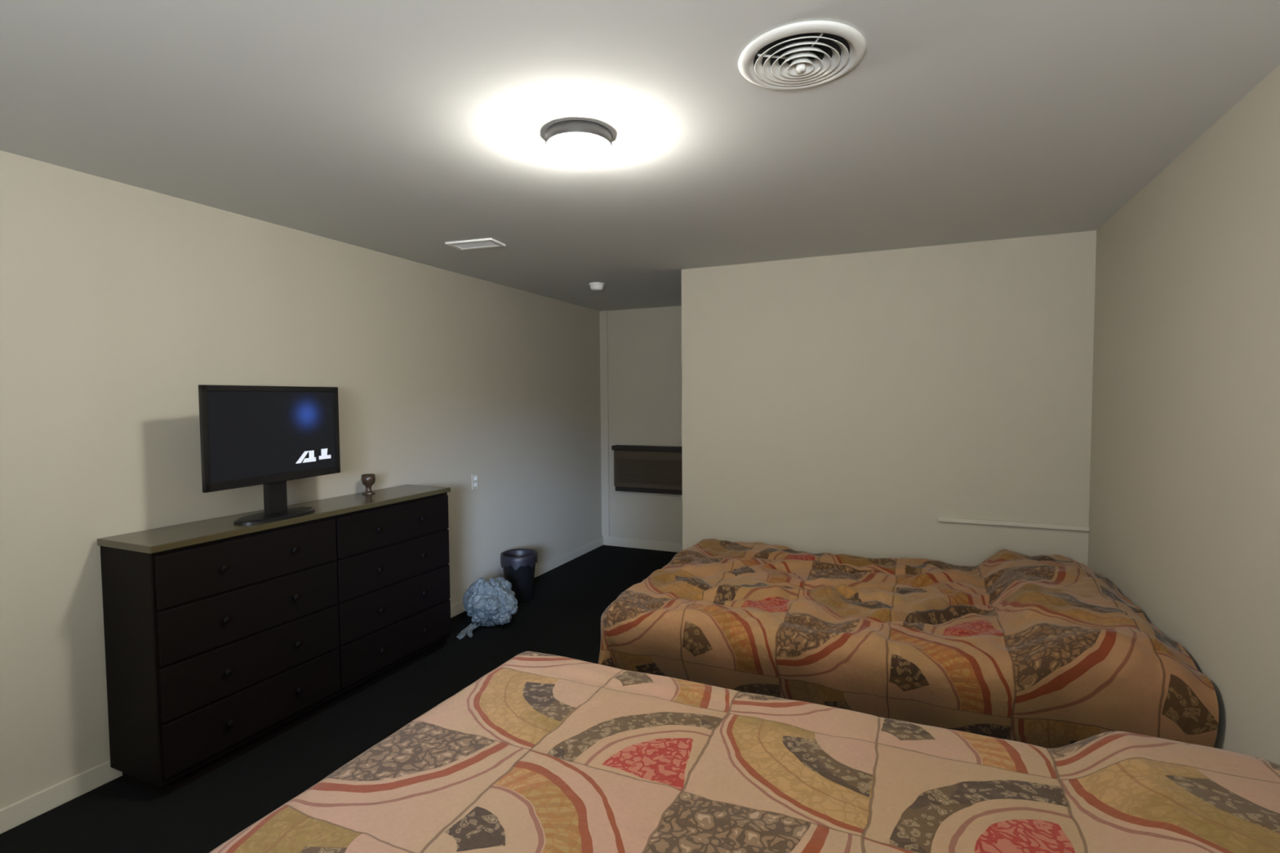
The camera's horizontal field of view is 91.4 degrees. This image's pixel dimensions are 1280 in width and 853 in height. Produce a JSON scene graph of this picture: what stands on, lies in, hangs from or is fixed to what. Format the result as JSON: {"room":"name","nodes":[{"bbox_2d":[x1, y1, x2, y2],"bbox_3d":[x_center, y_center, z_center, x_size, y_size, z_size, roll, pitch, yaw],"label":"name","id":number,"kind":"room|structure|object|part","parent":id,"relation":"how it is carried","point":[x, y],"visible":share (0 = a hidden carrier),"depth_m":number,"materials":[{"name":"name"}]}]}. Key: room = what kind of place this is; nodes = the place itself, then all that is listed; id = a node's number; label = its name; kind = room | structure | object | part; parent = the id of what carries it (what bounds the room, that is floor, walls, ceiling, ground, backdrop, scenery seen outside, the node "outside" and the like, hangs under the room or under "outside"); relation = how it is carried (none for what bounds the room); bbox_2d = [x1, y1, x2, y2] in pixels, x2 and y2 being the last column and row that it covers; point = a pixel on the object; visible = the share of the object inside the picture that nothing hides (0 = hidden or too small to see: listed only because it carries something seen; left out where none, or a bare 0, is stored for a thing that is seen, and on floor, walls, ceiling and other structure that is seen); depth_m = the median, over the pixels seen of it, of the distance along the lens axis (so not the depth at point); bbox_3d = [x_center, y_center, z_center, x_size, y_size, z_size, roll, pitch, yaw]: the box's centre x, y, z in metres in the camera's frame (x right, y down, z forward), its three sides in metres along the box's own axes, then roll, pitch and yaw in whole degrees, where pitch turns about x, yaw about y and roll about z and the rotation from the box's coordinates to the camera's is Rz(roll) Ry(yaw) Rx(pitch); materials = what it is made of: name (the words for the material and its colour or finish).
{"room":"hotel room","nodes":[
{"label":"hotel room","id":0,"kind":"room"},
{"bbox_2d":[0,150,602,808],"bbox_3d":[-1.944,0.193,3.160,0.120,2.440,7.640,1,3,24],"label":"wall","id":1,"kind":"structure","parent":0,"point":[118,300],"depth_m":2.81,"materials":[{"name":"paint"}]},
{"bbox_2d":[0,537,603,834],"bbox_3d":[-1.875,1.370,3.188,0.014,0.085,7.400,1,3,24],"label":"baseboard","id":2,"kind":"structure","parent":1,"relation":"attached to","point":[12,815],"depth_m":2.43,"materials":[{"name":"beige paint"}]},
{"bbox_2d":[471,473,478,489],"bbox_3d":[-1.226,0.409,4.643,0.008,0.114,0.070,1,3,24],"label":"wall outlet","id":3,"kind":"object","parent":1,"relation":"attached to","point":[474,477],"visible":1,"depth_m":4.64,"materials":[{"name":"white plastic"}]},
{"bbox_2d":[0,545,677,852],"bbox_3d":[-0.101,1.486,2.414,4.128,0.100,7.640,1,3,24],"label":"floor","id":4,"kind":"structure","parent":0,"point":[562,618],"depth_m":2.83,"materials":[{"name":"black carpet"}]},
{"bbox_2d":[97,484,450,795],"bbox_3d":[-1.652,0.910,3.186,0.376,1.000,1.657,1,3,24],"label":"dresser","id":5,"kind":"object","parent":4,"relation":"on","point":[223,637],"visible":1,"depth_m":2.74,"materials":[{"name":"brown wood"}]},
{"bbox_3d":[-1.722,0.586,2.580,0.026,0.028,0.028,1,3,24],"label":"knob","id":6,"kind":"part","parent":5,"relation":"part of","materials":[{"name":"black metal"}]},
{"bbox_3d":[-1.721,0.803,2.590,0.026,0.028,0.028,1,3,24],"label":"knob","id":7,"kind":"part","parent":5,"relation":"part of","materials":[{"name":"black metal"}]},
{"bbox_3d":[-1.719,1.023,2.600,0.026,0.028,0.028,1,3,24],"label":"knob","id":8,"kind":"part","parent":5,"relation":"part of","materials":[{"name":"black metal"}]},
{"bbox_3d":[-1.718,1.243,2.611,0.026,0.028,0.028,1,3,24],"label":"knob","id":9,"kind":"part","parent":5,"relation":"part of","materials":[{"name":"black metal"}]},
{"bbox_3d":[-1.677,0.578,2.736,0.018,0.205,0.802,1,3,24],"label":"drawer","id":10,"kind":"part","parent":5,"relation":"part of","materials":[{"name":"black wood"}]},
{"bbox_3d":[-1.676,0.795,2.746,0.018,0.210,0.802,1,3,24],"label":"drawer","id":11,"kind":"part","parent":5,"relation":"part of","materials":[{"name":"black wood"}]},
{"bbox_3d":[-1.674,1.015,2.756,0.018,0.210,0.802,1,3,24],"label":"drawer","id":12,"kind":"part","parent":5,"relation":"part of","materials":[{"name":"black wood"}]},
{"bbox_3d":[-1.673,1.235,2.766,0.018,0.210,0.802,1,3,24],"label":"drawer","id":13,"kind":"part","parent":5,"relation":"part of","materials":[{"name":"black wood"}]},
{"bbox_2d":[198,384,340,524],"bbox_3d":[-1.708,0.117,2.915,0.200,0.610,0.720,0,3,19],"label":"television","id":14,"kind":"object","parent":5,"relation":"on","point":[270,437],"visible":1,"depth_m":2.86,"materials":[{"name":"black plastic"}]},
{"bbox_3d":[-1.593,0.571,2.874,0.026,0.028,0.028,1,3,24],"label":"knob","id":15,"kind":"part","parent":5,"relation":"part of","materials":[{"name":"black metal"}]},
{"bbox_3d":[-1.591,0.789,2.884,0.026,0.028,0.028,1,3,24],"label":"knob","id":16,"kind":"part","parent":5,"relation":"part of","materials":[{"name":"black metal"}]},
{"bbox_3d":[-1.590,1.008,2.894,0.026,0.028,0.028,1,3,24],"label":"knob","id":17,"kind":"part","parent":5,"relation":"part of","materials":[{"name":"black metal"}]},
{"bbox_3d":[-1.589,1.228,2.904,0.026,0.028,0.028,1,3,24],"label":"knob","id":18,"kind":"part","parent":5,"relation":"part of","materials":[{"name":"black metal"}]},
{"bbox_2d":[360,473,375,494],"bbox_3d":[-1.571,0.333,3.610,0.078,0.112,0.078,1,3,24],"label":"goblet","id":19,"kind":"object","parent":5,"relation":"on","point":[367,480],"visible":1,"depth_m":3.59,"materials":[{"name":"brown glass"}]},
{"bbox_3d":[-1.394,0.549,3.325,0.026,0.028,0.028,1,3,24],"label":"knob","id":20,"kind":"part","parent":5,"relation":"part of","materials":[{"name":"black metal"}]},
{"bbox_3d":[-1.393,0.766,3.336,0.026,0.028,0.028,1,3,24],"label":"knob","id":21,"kind":"part","parent":5,"relation":"part of","materials":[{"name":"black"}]},
{"bbox_3d":[-1.391,0.986,3.346,0.026,0.028,0.028,1,3,24],"label":"knob","id":22,"kind":"part","parent":5,"relation":"part of","materials":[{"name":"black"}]},
{"bbox_3d":[-1.390,1.206,3.356,0.026,0.028,0.028,1,3,24],"label":"knob","id":23,"kind":"part","parent":5,"relation":"part of","materials":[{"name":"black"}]},
{"bbox_3d":[-1.349,0.541,3.481,0.018,0.205,0.804,1,3,24],"label":"drawer","id":24,"kind":"part","parent":5,"relation":"part of","materials":[{"name":"black wood"}]},
{"bbox_3d":[-1.348,0.759,3.491,0.018,0.210,0.804,1,3,24],"label":"drawer","id":25,"kind":"part","parent":5,"relation":"part of","materials":[{"name":"black wood"}]},
{"bbox_3d":[-1.346,0.979,3.502,0.018,0.210,0.804,1,3,24],"label":"drawer","id":26,"kind":"part","parent":5,"relation":"part of","materials":[{"name":"black wood"}]},
{"bbox_3d":[-1.345,1.198,3.512,0.018,0.210,0.804,1,3,24],"label":"drawer","id":27,"kind":"part","parent":5,"relation":"part of","materials":[{"name":"black wood"}]},
{"bbox_3d":[-1.264,0.752,3.630,0.026,0.028,0.028,1,3,24],"label":"knob","id":28,"kind":"part","parent":5,"relation":"part of","materials":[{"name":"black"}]},
{"bbox_3d":[-1.262,0.972,3.640,0.026,0.028,0.028,1,3,24],"label":"knob","id":29,"kind":"part","parent":5,"relation":"part of","materials":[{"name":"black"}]},
{"bbox_3d":[-1.260,1.191,3.650,0.026,0.028,0.028,1,3,24],"label":"knob","id":30,"kind":"part","parent":5,"relation":"part of","materials":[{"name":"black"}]},
{"bbox_2d":[456,577,518,639],"bbox_3d":[-1.057,1.187,4.245,0.422,0.336,0.386,-2,3,-24],"label":"plastic bag","id":31,"kind":"object","parent":4,"relation":"on","point":[491,602],"visible":1,"depth_m":4.15,"materials":[{"name":"plastic"}]},
{"bbox_2d":[500,548,537,603],"bbox_3d":[-0.928,1.150,4.800,0.281,0.362,0.281,1,3,24],"label":"waste bin","id":32,"kind":"object","parent":4,"relation":"on","point":[518,565],"visible":0.9,"depth_m":4.71,"materials":[{"name":"black plastic"}]},
{"bbox_2d":[209,651,1279,852],"bbox_3d":[0.242,1.123,1.272,2.312,0.726,1.627,1,3,24],"label":"bed","id":33,"kind":"object","parent":4,"relation":"on","point":[542,753],"visible":1,"depth_m":1.45,"materials":[{"name":"multicoloured"}]},
{"bbox_2d":[598,538,1218,748],"bbox_3d":[1.072,1.024,3.111,2.272,0.741,1.567,1,3,24],"label":"bed","id":34,"kind":"object","parent":4,"relation":"on","point":[1046,651],"visible":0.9,"depth_m":2.50,"materials":[{"name":"multicoloured"}]},
{"bbox_2d":[0,0,1279,311],"bbox_3d":[-0.118,-1.052,2.296,4.128,0.100,7.640,1,3,24],"label":"ceiling","id":35,"kind":"structure","parent":0,"point":[405,129],"depth_m":1.98,"materials":[{"name":"grey paint"}]},
{"bbox_2d":[444,237,505,250],"bbox_3d":[-0.947,-1.050,3.596,0.299,0.012,0.162,0,3,18],"label":"ceiling vent","id":36,"kind":"object","parent":35,"relation":"in","point":[482,242],"visible":1,"depth_m":3.58,"materials":[{"name":"white plastic"}]},
{"bbox_2d":[545,120,612,168],"bbox_3d":[-0.208,-0.941,2.123,0.226,0.104,0.226,1,3,24],"label":"ceiling light","id":37,"kind":"object","parent":35,"relation":"attached to","point":[572,144],"visible":1,"depth_m":2.05,"materials":[{"name":"white glass"}]},
{"bbox_2d":[589,282,604,291],"bbox_3d":[-0.338,-1.093,4.895,0.124,0.054,0.124,1,3,24],"label":"smoke detector","id":38,"kind":"object","parent":35,"relation":"attached to","point":[596,286],"visible":1,"depth_m":4.85,"materials":[{"name":"white plastic"}]},
{"bbox_3d":[-0.338,-1.114,4.894,0.124,0.012,0.124,1,3,24],"label":"plate","id":39,"kind":"part","parent":38,"relation":"part of","materials":[{"name":"white plastic"}]},
{"bbox_2d":[737,20,866,89],"bbox_3d":[0.424,-0.956,1.647,0.327,0.037,0.327,1,3,24],"label":"ceiling vent","id":40,"kind":"object","parent":35,"relation":"in","point":[806,54],"visible":1,"depth_m":1.62,"materials":[{"name":"white metal"}]},
{"bbox_2d":[602,306,682,542],"bbox_3d":[0.576,0.036,6.157,2.082,2.440,0.120,1,3,24],"label":"wall","id":41,"kind":"structure","parent":0,"point":[645,344],"depth_m":6.31,"materials":[{"name":"paint"}]},
{"bbox_2d":[600,311,609,536],"bbox_3d":[-0.367,-0.023,6.492,0.085,2.340,0.020,1,3,24],"label":"trim","id":42,"kind":"structure","parent":41,"relation":"attached to","point":[603,314],"depth_m":6.48,"materials":[{"name":"beige paint"}]},
{"bbox_2d":[603,535,682,552],"bbox_3d":[0.288,1.204,6.267,1.468,0.100,0.014,1,3,24],"label":"baseboard","id":43,"kind":"structure","parent":41,"relation":"attached to","point":[668,546],"depth_m":6.37,"materials":[{"name":"beige paint"}]},
{"bbox_2d":[611,444,682,494],"bbox_3d":[0.177,0.432,6.215,0.960,0.470,0.130,1,3,24],"label":"air conditioner","id":44,"kind":"object","parent":41,"relation":"attached to","point":[658,469],"visible":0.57,"depth_m":6.21,"materials":[{"name":"brown"}]},
{"bbox_3d":[0.160,0.289,6.170,0.900,0.080,0.012,1,3,24],"label":"panel","id":45,"kind":"part","parent":44,"relation":"part of","materials":[{"name":"brown"}]},
{"bbox_2d":[615,486,682,494],"bbox_3d":[0.190,0.640,6.249,0.940,0.050,0.075,1,3,24],"label":"tray","id":46,"kind":"object","parent":44,"relation":"on","point":[660,490],"depth_m":6.22,"materials":[{"name":"black"}]},
{"bbox_2d":[616,459,682,485],"bbox_3d":[0.099,0.455,6.206,0.735,0.225,0.013,1,3,24],"label":"grille","id":47,"kind":"object","parent":44,"relation":"attached to","point":[628,472],"depth_m":6.21,"materials":[{"name":"brown"}]},
{"bbox_2d":[681,230,1096,566],"bbox_3d":[1.424,0.130,4.003,2.406,2.440,0.120,1,3,24],"label":"wall partition","id":48,"kind":"structure","parent":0,"point":[849,404],"depth_m":3.86,"materials":[{"name":"paint"}]},
{"bbox_2d":[937,516,1089,531],"bbox_3d":[2.152,0.565,3.626,0.760,0.027,0.022,1,3,24],"label":"trim","id":49,"kind":"structure","parent":48,"relation":"attached to","point":[1047,526],"depth_m":3.61,"materials":[{"name":"beige paint"}]},
{"bbox_2d":[1087,64,1279,765],"bbox_3d":[1.397,0.279,0.803,0.120,2.440,6.007,1,3,24],"label":"wall","id":50,"kind":"structure","parent":0,"point":[1184,503],"depth_m":2.12,"materials":[{"name":"paint"}]}
]}

